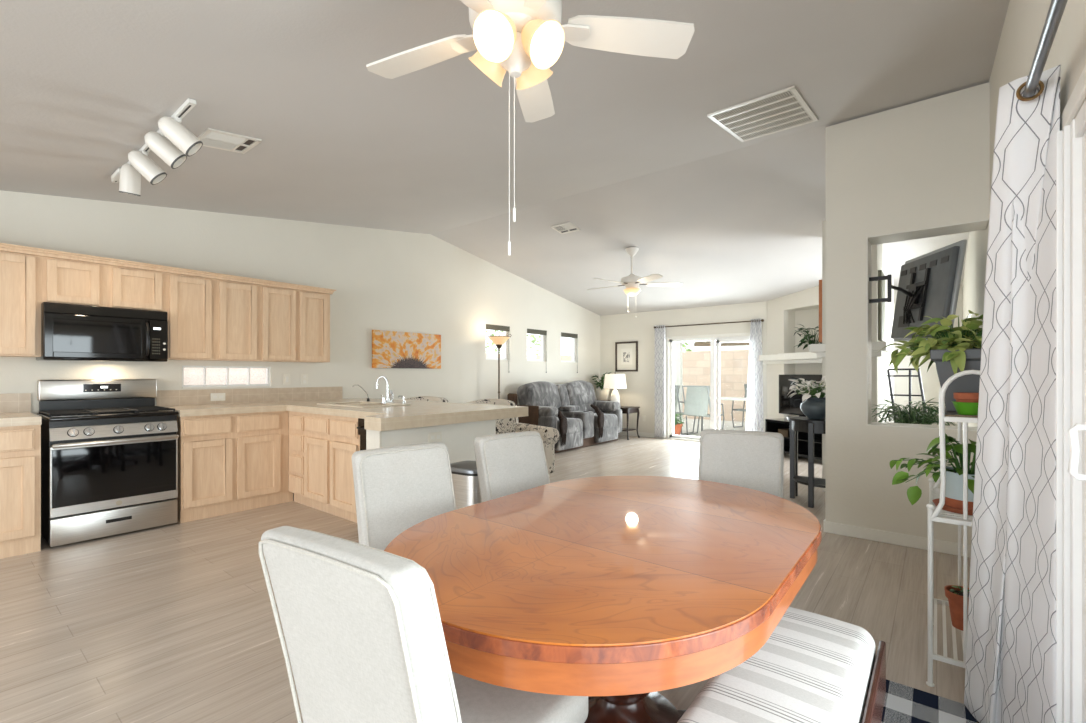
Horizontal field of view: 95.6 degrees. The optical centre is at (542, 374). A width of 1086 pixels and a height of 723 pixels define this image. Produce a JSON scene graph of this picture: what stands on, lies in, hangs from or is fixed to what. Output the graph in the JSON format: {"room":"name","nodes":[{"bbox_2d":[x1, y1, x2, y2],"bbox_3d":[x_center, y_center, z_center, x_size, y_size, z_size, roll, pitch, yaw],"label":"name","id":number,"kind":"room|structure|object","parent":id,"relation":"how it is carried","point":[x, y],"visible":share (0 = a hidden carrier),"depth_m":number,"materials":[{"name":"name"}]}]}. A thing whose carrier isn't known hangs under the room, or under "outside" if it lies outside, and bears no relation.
{"room":"dining area","nodes":[
{"label":"dining area","id":0,"kind":"room"},
{"bbox_2d":[0,190,599,487],"bbox_3d":[-2.967,-0.355,5.137,0.150,3.150,13.120,0,0,39],"label":"wall","id":1,"kind":"structure","parent":0,"point":[387,280],"depth_m":5.84,"materials":[{"name":"paint"}]},
{"bbox_2d":[0,393,30,412],"bbox_3d":[-4.408,0.217,3.204,0.012,0.145,1.500,0,0,39],"label":"backsplash","id":2,"kind":"structure","parent":1,"relation":"attached to","point":[10,402],"depth_m":3.72,"materials":[{"name":"tile"}]},
{"bbox_2d":[0,251,41,356],"bbox_3d":[-4.277,-0.505,3.118,0.323,0.750,1.530,0,0,39],"label":"upper cabinet","id":3,"kind":"object","parent":1,"relation":"attached to","point":[20,274],"visible":0.99,"depth_m":3.54,"materials":[{"name":"brown wood"}]},
{"bbox_2d":[0,243,335,294],"bbox_3d":[-3.563,-0.892,3.983,0.361,0.048,3.777,0,0,39],"label":"trim","id":4,"kind":"structure","parent":3,"relation":"attached to","point":[5,247],"depth_m":4.09,"materials":[{"name":"brown wood"}]},
{"bbox_2d":[42,256,165,311],"bbox_3d":[-3.566,-0.705,4.007,0.323,0.350,0.745,0,0,39],"label":"upper cabinet","id":5,"kind":"object","parent":1,"relation":"attached to","point":[63,281],"visible":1,"depth_m":3.88,"materials":[{"name":"brown wood"}]},
{"bbox_2d":[36,302,167,361],"bbox_3d":[-3.515,-0.315,3.956,0.449,0.420,0.740,0,0,39],"label":"microwave","id":6,"kind":"object","parent":5,"relation":"attached to","point":[69,332],"visible":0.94,"depth_m":3.80,"materials":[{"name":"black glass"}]},
{"bbox_2d":[166,273,258,360],"bbox_3d":[-3.103,-0.505,4.587,0.323,0.750,0.740,0,0,39],"label":"upper cabinet","id":7,"kind":"object","parent":1,"relation":"attached to","point":[209,319],"visible":0.98,"depth_m":4.46,"materials":[{"name":"brown wood"}]},
{"bbox_2d":[182,366,269,386],"bbox_3d":[-3.137,0.020,4.892,0.050,0.200,0.775,0,0,39],"label":"window","id":8,"kind":"structure","parent":1,"relation":"in","point":[204,370],"depth_m":4.88,"materials":[{"name":"glass"}]},
{"bbox_2d":[156,387,341,406],"bbox_3d":[-2.904,0.217,5.087,0.012,0.145,1.760,0,0,39],"label":"backsplash","id":9,"kind":"structure","parent":1,"relation":"attached to","point":[251,395],"depth_m":4.97,"materials":[{"name":"tile"}]},
{"bbox_2d":[255,285,329,362],"bbox_3d":[-2.647,-0.505,5.157,0.323,0.750,0.720,0,0,39],"label":"upper cabinet","id":10,"kind":"object","parent":1,"relation":"attached to","point":[294,325],"visible":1,"depth_m":5.03,"materials":[{"name":"brown wood"}]},
{"bbox_2d":[372,330,440,368],"bbox_3d":[-1.769,-0.313,6.484,0.030,0.472,1.060,0,0,39],"label":"canvas painting","id":11,"kind":"object","parent":1,"relation":"attached to","point":[390,349],"visible":1,"depth_m":6.43,"materials":[{"name":"fabric"}]},
{"bbox_2d":[486,331,506,359],"bbox_3d":[-0.778,-0.502,7.891,0.050,0.555,0.555,0,0,39],"label":"window","id":12,"kind":"structure","parent":1,"relation":"in","point":[505,332],"depth_m":8.07,"materials":[{"name":"plastic"}]},
{"bbox_2d":[486,324,509,346],"bbox_3d":[-0.724,-0.402,7.847,0.067,0.752,0.543,0,0,39],"label":"window blind","id":13,"kind":"object","parent":12,"relation":"attached to","point":[488,326],"visible":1,"depth_m":7.86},
{"bbox_2d":[382,419,495,463],"bbox_3d":[-1.728,0.780,4.540,2.510,0.880,1.105,0,0,39],"label":"wall","id":14,"kind":"structure","parent":0,"point":[459,438],"depth_m":3.82,"materials":[{"name":"paint"}]},
{"bbox_2d":[161,398,527,430],"bbox_3d":[-1.794,0.333,4.405,2.596,0.085,2.080,0,0,39],"label":"countertop","id":15,"kind":"structure","parent":14,"relation":"on","point":[419,413],"depth_m":4.16,"materials":[{"name":"tile"}]},
{"bbox_2d":[317,401,410,407],"bbox_3d":[-1.701,0.364,4.663,0.810,0.172,0.500,0,0,39],"label":"sink","id":16,"kind":"object","parent":15,"relation":"in","point":[358,404],"visible":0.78,"depth_m":4.67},
{"bbox_2d":[376,376,393,403],"bbox_3d":[-1.530,0.153,4.843,0.173,0.274,0.178,0,0,-36],"label":"faucet","id":17,"kind":"object","parent":15,"relation":"on","point":[384,377],"visible":0.96,"depth_m":4.85,"materials":[{"name":"silver metal"}]},
{"bbox_2d":[366,429,381,449],"bbox_3d":[-1.156,0.780,3.366,0.160,0.880,0.015,0,0,39],"label":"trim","id":18,"kind":"structure","parent":14,"relation":"attached to","point":[373,438],"depth_m":3.36,"materials":[{"name":"paint"}]},
{"bbox_2d":[428,431,441,442],"bbox_3d":[-0.804,0.470,3.677,0.009,0.075,0.120,0,0,39],"label":"wall outlet","id":19,"kind":"object","parent":14,"relation":"attached to","point":[434,436],"visible":1,"depth_m":3.67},
{"bbox_2d":[0,435,970,722],"bbox_3d":[-0.674,1.250,3.304,6.020,0.060,13.420,0,0,39],"label":"floor","id":20,"kind":"structure","parent":0,"point":[175,622],"depth_m":2.54,"materials":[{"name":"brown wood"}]},
{"bbox_2d":[0,425,40,558],"bbox_3d":[-4.161,0.780,3.000,0.654,0.880,1.490,0,0,39],"label":"base cabinet","id":21,"kind":"object","parent":20,"relation":"on","point":[20,446],"visible":0.99,"depth_m":3.31,"materials":[{"name":"brown wood"}]},
{"bbox_2d":[0,412,41,426],"bbox_3d":[-4.156,0.318,2.996,0.666,0.055,1.490,0,0,39],"label":"countertop","id":22,"kind":"structure","parent":21,"relation":"on","point":[19,418],"depth_m":3.33,"materials":[{"name":"tile"}]},
{"bbox_2d":[36,379,178,546],"bbox_3d":[-3.413,0.621,3.881,0.696,1.158,0.746,0,0,39],"label":"stove","id":23,"kind":"object","parent":20,"relation":"on","point":[109,455],"visible":0.98,"depth_m":3.71,"materials":[{"name":"silver metal"}]},
{"bbox_2d":[83,384,120,391],"bbox_3d":[-3.625,0.113,4.053,0.005,0.065,0.235,0,0,39],"label":"control panel","id":24,"kind":"object","parent":23,"relation":"on","point":[86,387],"depth_m":4.05,"materials":[{"name":"black"}]},
{"bbox_2d":[36,410,178,421],"bbox_3d":[-3.429,0.315,3.894,0.650,0.030,0.746,0,0,39],"label":"cooktop","id":25,"kind":"object","parent":23,"relation":"in","point":[47,415],"depth_m":3.70,"materials":[{"name":"metal"}]},
{"bbox_2d":[177,411,292,522],"bbox_3d":[-2.911,0.780,4.564,0.654,0.880,0.904,0,0,39],"label":"base cabinet","id":26,"kind":"object","parent":20,"relation":"on","point":[228,463],"visible":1,"depth_m":4.30,"materials":[{"name":"brown wood"}]},
{"bbox_2d":[289,411,310,506],"bbox_3d":[-2.119,0.780,4.803,0.329,0.880,0.604,0,0,39],"label":"base cabinet","id":27,"kind":"object","parent":20,"relation":"on","point":[296,419],"visible":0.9,"depth_m":4.55,"materials":[{"name":"brown wood"}]},
{"bbox_2d":[304,413,359,522],"bbox_3d":[-1.637,0.780,4.418,0.905,0.880,0.604,0,0,39],"label":"base cabinet","id":28,"kind":"object","parent":20,"relation":"on","point":[330,442],"visible":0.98,"depth_m":4.18,"materials":[{"name":"brown wood"}]},
{"bbox_2d":[357,418,365,450],"bbox_3d":[-1.103,0.782,3.959,0.496,0.875,0.613,0,0,39],"label":"dishwasher","id":29,"kind":"object","parent":20,"relation":"on","point":[361,431],"visible":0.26,"depth_m":3.88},
{"bbox_2d":[352,442,455,550],"bbox_3d":[-0.384,0.753,1.767,0.450,0.934,0.600,0,0,-42],"label":"dining chair","id":30,"kind":"object","parent":20,"relation":"on","point":[397,488],"visible":0.26,"depth_m":1.88,"materials":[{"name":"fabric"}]},
{"bbox_2d":[259,526,587,722],"bbox_3d":[-0.212,0.753,1.058,0.450,0.934,0.600,0,0,33],"label":"dining chair","id":31,"kind":"object","parent":20,"relation":"on","point":[362,627],"visible":0.82,"depth_m":0.82,"materials":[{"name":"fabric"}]},
{"bbox_2d":[404,396,447,401],"bbox_3d":[-1.293,0.748,5.981,0.846,0.943,0.854,0,0,-41],"label":"armchair","id":32,"kind":"object","parent":20,"relation":"on","point":[420,398],"visible":0.03,"depth_m":6.20,"materials":[{"name":"fabric"}]},
{"bbox_2d":[450,461,480,508],"bbox_3d":[-0.468,0.907,3.295,0.346,0.625,0.270,0,0,33],"label":"trash can","id":33,"kind":"object","parent":20,"relation":"on","point":[464,473],"visible":0.23,"depth_m":3.17,"materials":[{"name":"silver metal"}]},
{"bbox_2d":[486,333,511,398],"bbox_3d":[-0.658,0.308,7.376,0.349,1.824,0.350,0,0,-29],"label":"floor lamp","id":34,"kind":"object","parent":20,"relation":"on","point":[499,340],"visible":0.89,"depth_m":7.34,"materials":[{"name":"glass"}]},
{"bbox_2d":[474,431,549,501],"bbox_3d":[0.020,0.753,2.197,0.600,0.934,0.450,0,0,45],"label":"dining chair","id":35,"kind":"object","parent":20,"relation":"on","point":[514,462],"visible":0.2,"depth_m":2.30,"materials":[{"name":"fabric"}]},
{"bbox_2d":[467,399,558,473],"bbox_3d":[-0.407,0.748,5.327,0.846,0.943,0.854,0,0,-37],"label":"armchair","id":36,"kind":"object","parent":20,"relation":"on","point":[549,435],"visible":0.15,"depth_m":5.42,"materials":[{"name":"fabric"}]},
{"bbox_2d":[507,381,621,452],"bbox_3d":[0.465,0.668,8.429,0.913,1.105,2.219,0,0,39],"label":"reclining sofa","id":37,"kind":"object","parent":20,"relation":"on","point":[543,400],"visible":0.85,"depth_m":8.19,"materials":[{"name":"grey fabric"}]},
{"bbox_2d":[517,381,560,407],"bbox_3d":[-0.045,0.363,8.140,0.378,0.496,0.880,0,0,39],"label":"cushion","id":38,"kind":"object","parent":37,"relation":"on","point":[539,393],"depth_m":7.93,"materials":[{"name":"grey fabric"}]},
{"bbox_2d":[558,410,567,445],"bbox_3d":[0.251,0.815,7.583,0.218,0.576,0.176,0,0,39],"label":"throw","id":39,"kind":"object","parent":37,"relation":"hanging from","point":[563,425],"visible":0.98,"depth_m":7.51,"materials":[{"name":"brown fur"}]},
{"bbox_2d":[557,417,582,434],"bbox_3d":[0.195,0.830,7.948,0.718,0.260,0.682,0,0,39],"label":"seat cushion","id":40,"kind":"object","parent":37,"relation":"on","point":[575,425],"depth_m":7.75,"materials":[{"name":"grey fabric"}]},
{"bbox_2d":[564,381,596,405],"bbox_3d":[0.656,0.363,9.017,0.378,0.496,0.880,0,0,39],"label":"cushion","id":41,"kind":"object","parent":37,"relation":"on","point":[579,393],"depth_m":8.82,"materials":[{"name":"grey fabric"}]},
{"bbox_2d":[576,404,594,411],"bbox_3d":[0.692,0.610,8.987,0.306,0.313,0.704,0,0,39],"label":"lumbar cushion","id":42,"kind":"object","parent":37,"relation":"on","point":[583,407],"depth_m":8.86,"materials":[{"name":"grey fabric"}]},
{"bbox_2d":[590,404,603,437],"bbox_3d":[0.924,0.805,8.441,0.218,0.576,0.176,0,0,39],"label":"throw","id":43,"kind":"object","parent":37,"relation":"hanging from","point":[600,420],"visible":1,"depth_m":8.38,"materials":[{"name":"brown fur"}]},
{"bbox_2d":[594,413,617,428],"bbox_3d":[0.896,0.830,8.824,0.718,0.260,0.682,0,0,39],"label":"seat cushion","id":44,"kind":"object","parent":37,"relation":"on","point":[610,419],"depth_m":8.60,"materials":[{"name":"grey fabric"}]},
{"bbox_2d":[384,476,821,722],"bbox_3d":[0.252,0.850,1.604,1.060,0.740,1.578,0,0,39],"label":"dining table","id":45,"kind":"object","parent":20,"relation":"on","point":[616,592],"visible":0.89,"depth_m":1.20,"materials":[{"name":"brown wood"}]},
{"bbox_2d":[620,406,639,439],"bbox_3d":[1.493,0.917,9.394,0.566,0.594,0.466,0,0,39],"label":"end table","id":46,"kind":"object","parent":20,"relation":"on","point":[627,410],"visible":0.57,"depth_m":9.19,"materials":[{"name":"brown wood"}]},
{"bbox_2d":[603,372,626,402],"bbox_3d":[1.390,0.291,9.490,0.450,0.657,0.450,0,0,39],"label":"table lamp","id":47,"kind":"object","parent":46,"relation":"on","point":[612,381],"visible":0.91,"depth_m":9.33,"materials":[{"name":"fabric"}]},
{"bbox_2d":[698,429,783,497],"bbox_3d":[0.877,0.753,2.268,0.450,0.934,0.600,0,0,29],"label":"dining chair","id":48,"kind":"object","parent":20,"relation":"on","point":[754,460],"visible":0.27,"depth_m":2.43,"materials":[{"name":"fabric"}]},
{"bbox_2d":[677,607,885,722],"bbox_3d":[0.498,0.986,1.090,0.347,0.468,1.245,0,0,39],"label":"bench","id":49,"kind":"object","parent":20,"relation":"on","point":[812,667],"visible":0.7,"depth_m":1.23,"materials":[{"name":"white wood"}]},
{"bbox_2d":[765,418,821,459],"bbox_3d":[3.775,0.955,7.159,0.380,0.530,1.040,0,0,-19],"label":"media stand","id":50,"kind":"object","parent":20,"relation":"on","point":[780,425],"visible":0.4,"depth_m":7.17,"materials":[{"name":"black wood"}]},
{"bbox_2d":[779,375,821,420],"bbox_3d":[3.794,0.347,7.197,0.180,0.685,0.860,0,0,-19],"label":"television","id":51,"kind":"object","parent":50,"relation":"on","point":[787,405],"visible":0.56,"depth_m":7.36,"materials":[{"name":"plastic"}]},
{"bbox_2d":[787,416,825,507],"bbox_3d":[2.616,0.820,4.618,0.660,0.800,0.442,0,0,39],"label":"console table","id":52,"kind":"object","parent":20,"relation":"on","point":[797,423],"visible":0.7,"depth_m":4.59,"materials":[{"name":"wood"}]},
{"bbox_2d":[788,376,825,419],"bbox_3d":[2.555,0.216,4.603,0.473,0.408,0.442,0,0,39],"label":"vase","id":53,"kind":"object","parent":52,"relation":"on","point":[814,406],"visible":0.77,"depth_m":4.55,"materials":[{"name":"ceramic"}]},
{"bbox_2d":[793,475,825,487],"bbox_3d":[2.619,1.020,4.621,0.560,0.020,0.350,0,0,39],"label":"shelf","id":54,"kind":"object","parent":52,"relation":"attached to","point":[818,482],"depth_m":4.64,"materials":[{"name":"wood"}]},
{"bbox_2d":[887,368,926,421],"bbox_3d":[4.205,0.578,5.613,0.466,1.287,0.160,0,0,39],"label":"ladder shelf","id":55,"kind":"object","parent":20,"relation":"on","point":[889,376],"visible":0.42,"depth_m":5.63,"materials":[{"name":"black metal"}]},
{"bbox_2d":[871,398,957,425],"bbox_3d":[3.116,0.703,4.112,0.686,1.034,0.753,0,0,-13],"label":"potted plant","id":56,"kind":"object","parent":20,"relation":"on","point":[917,416],"visible":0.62,"depth_m":4.07,"materials":[{"name":"green plant"}]},
{"bbox_2d":[881,679,979,722],"bbox_3d":[0.994,1.216,1.228,0.480,0.008,1.600,0,0,39],"label":"area rug","id":57,"kind":"object","parent":20,"relation":"on","point":[902,703],"visible":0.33,"depth_m":1.79,"materials":[{"name":"fabric"}]},
{"bbox_2d":[926,370,979,686],"bbox_3d":[1.793,0.602,2.107,0.236,1.237,0.636,0,0,39],"label":"plant stand","id":58,"kind":"object","parent":20,"relation":"on","point":[935,513],"visible":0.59,"depth_m":1.92,"materials":[{"name":"white metal"}]},
{"bbox_2d":[878,310,982,411],"bbox_3d":[1.783,-0.063,2.220,0.481,0.439,0.551,0,0,39],"label":"potted plant","id":59,"kind":"object","parent":58,"relation":"on","point":[954,350],"visible":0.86,"depth_m":2.07,"materials":[{"name":"plant"}]},
{"bbox_2d":[890,433,975,515],"bbox_3d":[1.710,0.406,2.018,0.370,0.308,0.336,0,0,-2],"label":"potted plant","id":60,"kind":"object","parent":58,"relation":"on","point":[954,475],"visible":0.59,"depth_m":2.03,"materials":[{"name":"green plant"}]},
{"bbox_2d":[932,598,965,667],"bbox_3d":[1.795,1.104,2.105,0.223,0.018,0.622,0,0,39],"label":"shelf","id":61,"kind":"object","parent":58,"relation":"attached to","point":[935,656],"depth_m":2.02,"materials":[{"name":"white metal"}]},
{"bbox_2d":[930,488,972,526],"bbox_3d":[1.795,0.565,2.105,0.223,0.018,0.622,0,0,39],"label":"shelf","id":62,"kind":"object","parent":58,"relation":"attached to","point":[944,516],"depth_m":1.92,"materials":[{"name":"white metal"}]},
{"bbox_2d":[944,585,968,630],"bbox_3d":[1.820,1.011,2.130,0.132,0.167,0.132,0,0,39],"label":"potted plant","id":63,"kind":"object","parent":58,"relation":"on","point":[954,593],"visible":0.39,"depth_m":2.12,"materials":[{"name":"green plant"}]},
{"bbox_2d":[944,416,977,422],"bbox_3d":[1.809,0.174,2.094,0.187,0.018,0.622,0,0,39],"label":"shelf","id":64,"kind":"object","parent":58,"relation":"attached to","point":[965,419],"depth_m":1.88,"materials":[{"name":"white metal"}]},
{"bbox_2d":[951,401,977,414],"bbox_3d":[1.659,0.133,1.919,0.106,0.050,0.106,0,0,39],"label":"bowl","id":65,"kind":"object","parent":58,"relation":"on","point":[962,408],"visible":0.62,"depth_m":1.89,"materials":[{"name":"ceramic"}]},
{"bbox_2d":[953,392,978,402],"bbox_3d":[1.659,0.111,1.919,0.094,0.075,0.094,0,0,39],"label":"terracotta pot","id":66,"kind":"object","parent":65,"relation":"in","point":[960,397],"visible":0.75,"depth_m":1.89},
{"bbox_3d":[1.187,0.867,9.844,0.366,0.694,0.366,0,0,39],"label":"end table","id":67,"kind":"object","parent":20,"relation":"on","visible":0},
{"bbox_2d":[591,372,610,399],"bbox_3d":[1.192,0.236,9.860,0.441,0.569,0.424,0,0,39],"label":"potted plant","id":68,"kind":"object","parent":67,"relation":"on","point":[601,393],"visible":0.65,"depth_m":9.76,"materials":[{"name":"green plant"}]},
{"bbox_2d":[0,0,1009,315],"bbox_3d":[0.496,-1.619,4.769,6.020,0.863,9.670,0,0,39],"label":"ceiling","id":69,"kind":"structure","parent":0,"point":[83,83],"depth_m":3.15,"materials":[{"name":"paint"}]},
{"bbox_2d":[111,98,202,195],"bbox_3d":[-2.499,-1.335,3.136,1.720,0.221,0.199,0,0,39],"label":"track light","id":70,"kind":"object","parent":69,"relation":"attached to","point":[128,176],"visible":1,"depth_m":2.90,"materials":[{"name":"white metal"}]},
{"bbox_2d":[197,128,261,153],"bbox_3d":[-2.014,-1.484,3.141,0.294,0.054,0.303,0,0,39],"label":"ceiling vent","id":71,"kind":"object","parent":69,"relation":"in","point":[213,138],"visible":0.81,"depth_m":3.13,"materials":[{"name":"white metal"}]},
{"bbox_2d":[366,0,694,255],"bbox_3d":[-0.120,-0.940,1.589,1.164,1.099,1.141,0,0,39],"label":"ceiling fan","id":72,"kind":"object","parent":69,"relation":"hanging from","point":[524,39],"visible":1,"depth_m":1.62,"materials":[{"name":"white wood"}]},
{"bbox_2d":[551,222,579,233],"bbox_3d":[0.282,-1.820,6.142,0.294,0.050,0.233,0,0,39],"label":"ceiling vent","id":73,"kind":"object","parent":69,"relation":"in","point":[568,227],"visible":1,"depth_m":6.13,"materials":[{"name":"white metal"}]},
{"bbox_2d":[587,247,681,317],"bbox_3d":[1.147,-1.212,6.605,1.260,0.928,1.294,0,0,39],"label":"ceiling fan","id":74,"kind":"object","parent":69,"relation":"hanging from","point":[632,282],"visible":1,"depth_m":6.52,"materials":[{"name":"white wood"}]},
{"bbox_2d":[707,85,817,141],"bbox_3d":[1.591,-1.842,3.536,0.554,0.122,0.788,0,0,39],"label":"ceiling vent","id":75,"kind":"object","parent":69,"relation":"in","point":[784,109],"visible":1,"depth_m":3.48,"materials":[{"name":"white metal"}]},
{"bbox_2d":[600,284,961,438],"bbox_3d":[3.469,0.004,8.487,5.720,2.432,0.150,0,0,39],"label":"wall","id":76,"kind":"structure","parent":0,"point":[640,391],"depth_m":9.01,"materials":[{"name":"paint"}]},
{"bbox_2d":[615,341,637,371],"bbox_3d":[1.663,-0.350,9.815,0.496,0.596,0.030,0,0,39],"label":"framed picture","id":77,"kind":"object","parent":76,"relation":"attached to","point":[626,353],"visible":1,"depth_m":9.81,"materials":[{"name":"paper"}]},
{"bbox_2d":[618,431,664,438],"bbox_3d":[2.454,1.177,9.195,3.250,0.085,0.012,0,0,39],"label":"baseboard","id":78,"kind":"structure","parent":76,"relation":"attached to","point":[630,433],"depth_m":9.62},
{"bbox_2d":[666,333,749,441],"bbox_3d":[3.006,0.258,8.805,1.686,1.925,0.130,0,0,39],"label":"trim","id":79,"kind":"structure","parent":76,"relation":"attached to","point":[732,334],"depth_m":9.26,"materials":[{"name":"wood"}]},
{"bbox_2d":[654,319,763,327],"bbox_3d":[2.899,-0.890,8.787,1.979,0.044,0.092,0,0,39],"label":"curtain rod","id":80,"kind":"object","parent":76,"relation":"attached to","point":[762,320],"visible":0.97,"depth_m":8.70,"materials":[{"name":"brown metal"}]},
{"bbox_2d":[654,325,665,437],"bbox_3d":[2.207,0.133,9.310,0.223,2.115,0.056,0,0,39],"label":"curtain","id":81,"kind":"object","parent":80,"relation":"hanging from","point":[660,332],"visible":1,"depth_m":9.30,"materials":[{"name":"white fabric"}]},
{"bbox_2d":[746,318,763,431],"bbox_3d":[3.534,0.133,8.249,0.303,2.115,0.056,0,0,39],"label":"curtain","id":82,"kind":"object","parent":80,"relation":"hanging from","point":[754,421],"visible":0.91,"depth_m":8.23,"materials":[{"name":"white fabric"}]},
{"bbox_2d":[669,336,749,439],"bbox_3d":[3.028,0.268,8.833,1.580,1.845,0.100,0,0,39],"label":"door","id":83,"kind":"structure","parent":76,"relation":"in","point":[715,342],"depth_m":8.81,"materials":[{"name":"plastic"}]},
{"bbox_2d":[767,278,893,422],"bbox_3d":[4.242,-0.090,7.431,0.500,2.620,1.750,0,0,-19],"label":"wall","id":84,"kind":"structure","parent":0,"point":[781,310],"depth_m":7.88,"materials":[{"name":"paint"}]},
{"bbox_2d":[757,352,821,363],"bbox_3d":[3.928,-0.245,7.392,0.220,0.160,1.820,0,0,-19],"label":"mantel","id":85,"kind":"object","parent":84,"relation":"attached to","point":[800,357],"depth_m":7.56,"materials":[{"name":"wood"}]},
{"bbox_2d":[794,324,821,351],"bbox_3d":[4.081,-0.542,7.411,0.578,0.434,0.467,0,0,39],"label":"potted plant","id":86,"kind":"object","parent":85,"relation":"on","point":[810,340],"visible":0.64,"depth_m":7.45,"materials":[{"name":"green plant"}]},
{"bbox_2d":[822,221,882,490],"bbox_3d":[3.308,-0.188,5.255,0.475,2.816,0.660,0,0,39],"label":"wall","id":87,"kind":"structure","parent":0,"point":[876,250],"depth_m":4.98,"materials":[{"name":"paint"}]},
{"bbox_2d":[819,280,821,342],"bbox_3d":[3.099,-0.670,5.409,0.040,0.660,0.520,0,0,39],"label":"board","id":88,"kind":"object","parent":87,"relation":"attached to","point":[820,281],"visible":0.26,"depth_m":5.21,"materials":[{"name":"brown wood"}]},
{"bbox_2d":[811,342,891,357],"bbox_3d":[3.293,-0.245,5.248,0.650,0.140,0.790,0,0,39],"label":"trim","id":89,"kind":"structure","parent":87,"relation":"attached to","point":[819,349],"depth_m":4.99,"materials":[{"name":"paint"}]},
{"bbox_2d":[878,270,884,341],"bbox_3d":[3.500,-0.690,5.088,0.030,0.700,0.440,0,0,39],"label":"board","id":90,"kind":"object","parent":87,"relation":"attached to","point":[881,284],"visible":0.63,"depth_m":4.92,"materials":[{"name":"wood"}]},
{"bbox_2d":[826,82,989,544],"bbox_3d":[2.640,-0.345,3.625,0.942,3.130,0.280,0,0,39],"label":"wall","id":91,"kind":"structure","parent":0,"point":[924,164],"depth_m":3.60,"materials":[{"name":"paint"}]},
{"bbox_2d":[823,518,970,557],"bbox_3d":[2.630,1.177,3.625,0.958,0.085,0.292,0,0,39],"label":"baseboard","id":92,"kind":"structure","parent":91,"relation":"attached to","point":[942,546],"depth_m":3.54,"materials":[{"name":"wood"}]},
{"bbox_2d":[869,240,966,340],"bbox_3d":[3.050,-0.642,3.997,0.572,0.785,1.183,0,0,39],"label":"television","id":93,"kind":"object","parent":91,"relation":"attached to","point":[929,283],"visible":0.91,"depth_m":3.90,"materials":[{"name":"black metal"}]},
{"bbox_2d":[867,422,976,430],"bbox_3d":[2.743,0.375,3.543,0.670,0.006,0.272,0,0,39],"label":"trim","id":94,"kind":"structure","parent":91,"relation":"attached to","point":[870,423],"depth_m":3.56,"materials":[{"name":"wood"}]},
{"bbox_2d":[867,219,988,423],"bbox_3d":[2.743,-0.322,3.543,0.670,1.387,0.272,0,0,39],"label":"trim","id":95,"kind":"structure","parent":91,"relation":"attached to","point":[975,225],"depth_m":3.64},
{"bbox_2d":[962,0,1085,426],"bbox_3d":[1.618,-0.355,1.472,0.150,3.150,13.120,0,0,39],"label":"wall","id":96,"kind":"structure","parent":0,"point":[1024,21],"depth_m":2.03,"materials":[{"name":"paint"}]},
{"bbox_2d":[1023,0,1067,96],"bbox_3d":[0.670,-0.760,0.485,0.099,0.050,2.794,0,0,39],"label":"curtain rod","id":97,"kind":"object","parent":96,"relation":"attached to","point":[1056,9],"visible":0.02,"depth_m":1.12,"materials":[{"name":"silver metal"}]},
{"bbox_2d":[964,65,1060,722],"bbox_3d":[1.454,0.194,1.554,0.178,1.993,0.577,0,0,39],"label":"curtain","id":98,"kind":"object","parent":97,"relation":"hanging from","point":[1011,668],"visible":0.95,"depth_m":1.43,"materials":[{"name":"white fabric"}]},
{"bbox_2d":[1056,100,1085,722],"bbox_3d":[0.727,0.290,0.430,0.126,1.864,2.184,0,0,39],"label":"door","id":99,"kind":"structure","parent":96,"relation":"in","point":[1070,141],"depth_m":1.25,"materials":[{"name":"plastic"}]},
{"bbox_2d":[1060,65,1085,130],"bbox_3d":[0.700,0.265,0.452,0.012,1.910,2.280,0,0,39],"label":"trim","id":100,"kind":"structure","parent":96,"relation":"attached to","point":[1078,95],"depth_m":1.18,"materials":[{"name":"wood"}]},
{"bbox_3d":[4.876,-1.340,9.462,6.200,0.120,3.130,0,0,39],"label":"patio","id":101,"kind":"object","parent":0,"visible":0},
{"bbox_2d":[694,341,749,345],"bbox_3d":[4.990,-0.970,11.246,3.152,0.620,0.080,0,0,39],"label":"roller shade","id":102,"kind":"object","parent":101,"relation":"hanging from","point":[696,343],"visible":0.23,"depth_m":11.76,"materials":[{"name":"fabric"}]},
{"label":"outside","id":103,"kind":"structure","parent":0,"visible":0},
{"bbox_2d":[674,418,745,436],"bbox_3d":[4.640,1.270,12.210,16.000,0.060,7.130,0,0,39],"label":"ground","id":104,"kind":"structure","parent":103,"point":[728,425],"depth_m":11.91,"materials":[{"name":"concrete"}]},
{"bbox_2d":[184,353,571,384],"bbox_3d":[-3.423,0.385,9.330,0.200,1.770,16.300,0,0,39],"label":"wall","id":105,"kind":"structure","parent":104,"relation":"on","point":[488,355],"depth_m":7.53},
{"bbox_2d":[486,330,540,355],"bbox_3d":[-0.733,-0.831,17.277,3.064,4.102,2.876,0,0,-17],"label":"tree","id":106,"kind":"object","parent":104,"relation":"on","point":[534,340],"visible":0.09,"depth_m":17.29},
{"bbox_2d":[561,350,748,421],"bbox_3d":[5.243,0.315,12.964,16.000,1.910,0.200,0,0,39],"label":"wall","id":107,"kind":"structure","parent":104,"relation":"on","point":[733,363],"depth_m":13.15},
{"bbox_2d":[675,342,683,423],"bbox_3d":[3.353,-0.135,12.170,0.200,2.750,0.200,0,0,39],"label":"patio post","id":108,"kind":"object","parent":104,"relation":"on","point":[678,345],"visible":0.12,"depth_m":12.12,"materials":[{"name":"paint"}]},
{"bbox_2d":[674,413,684,434],"bbox_3d":[2.638,1.000,9.861,0.457,0.480,0.464,0,0,39],"label":"potted plant","id":109,"kind":"object","parent":104,"relation":"on","point":[677,426],"visible":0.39,"depth_m":9.75,"materials":[{"name":"green plant"}]},
{"bbox_2d":[674,385,695,434],"bbox_3d":[2.784,0.732,10.386,0.688,1.013,0.588,0,0,-39],"label":"patio chair","id":110,"kind":"object","parent":104,"relation":"on","point":[676,387],"visible":0.23,"depth_m":10.06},
{"bbox_2d":[682,385,724,434],"bbox_3d":[3.224,0.732,9.906,0.688,1.013,0.588,0,0,-43],"label":"patio chair","id":111,"kind":"object","parent":104,"relation":"on","point":[697,400],"visible":0.77,"depth_m":9.75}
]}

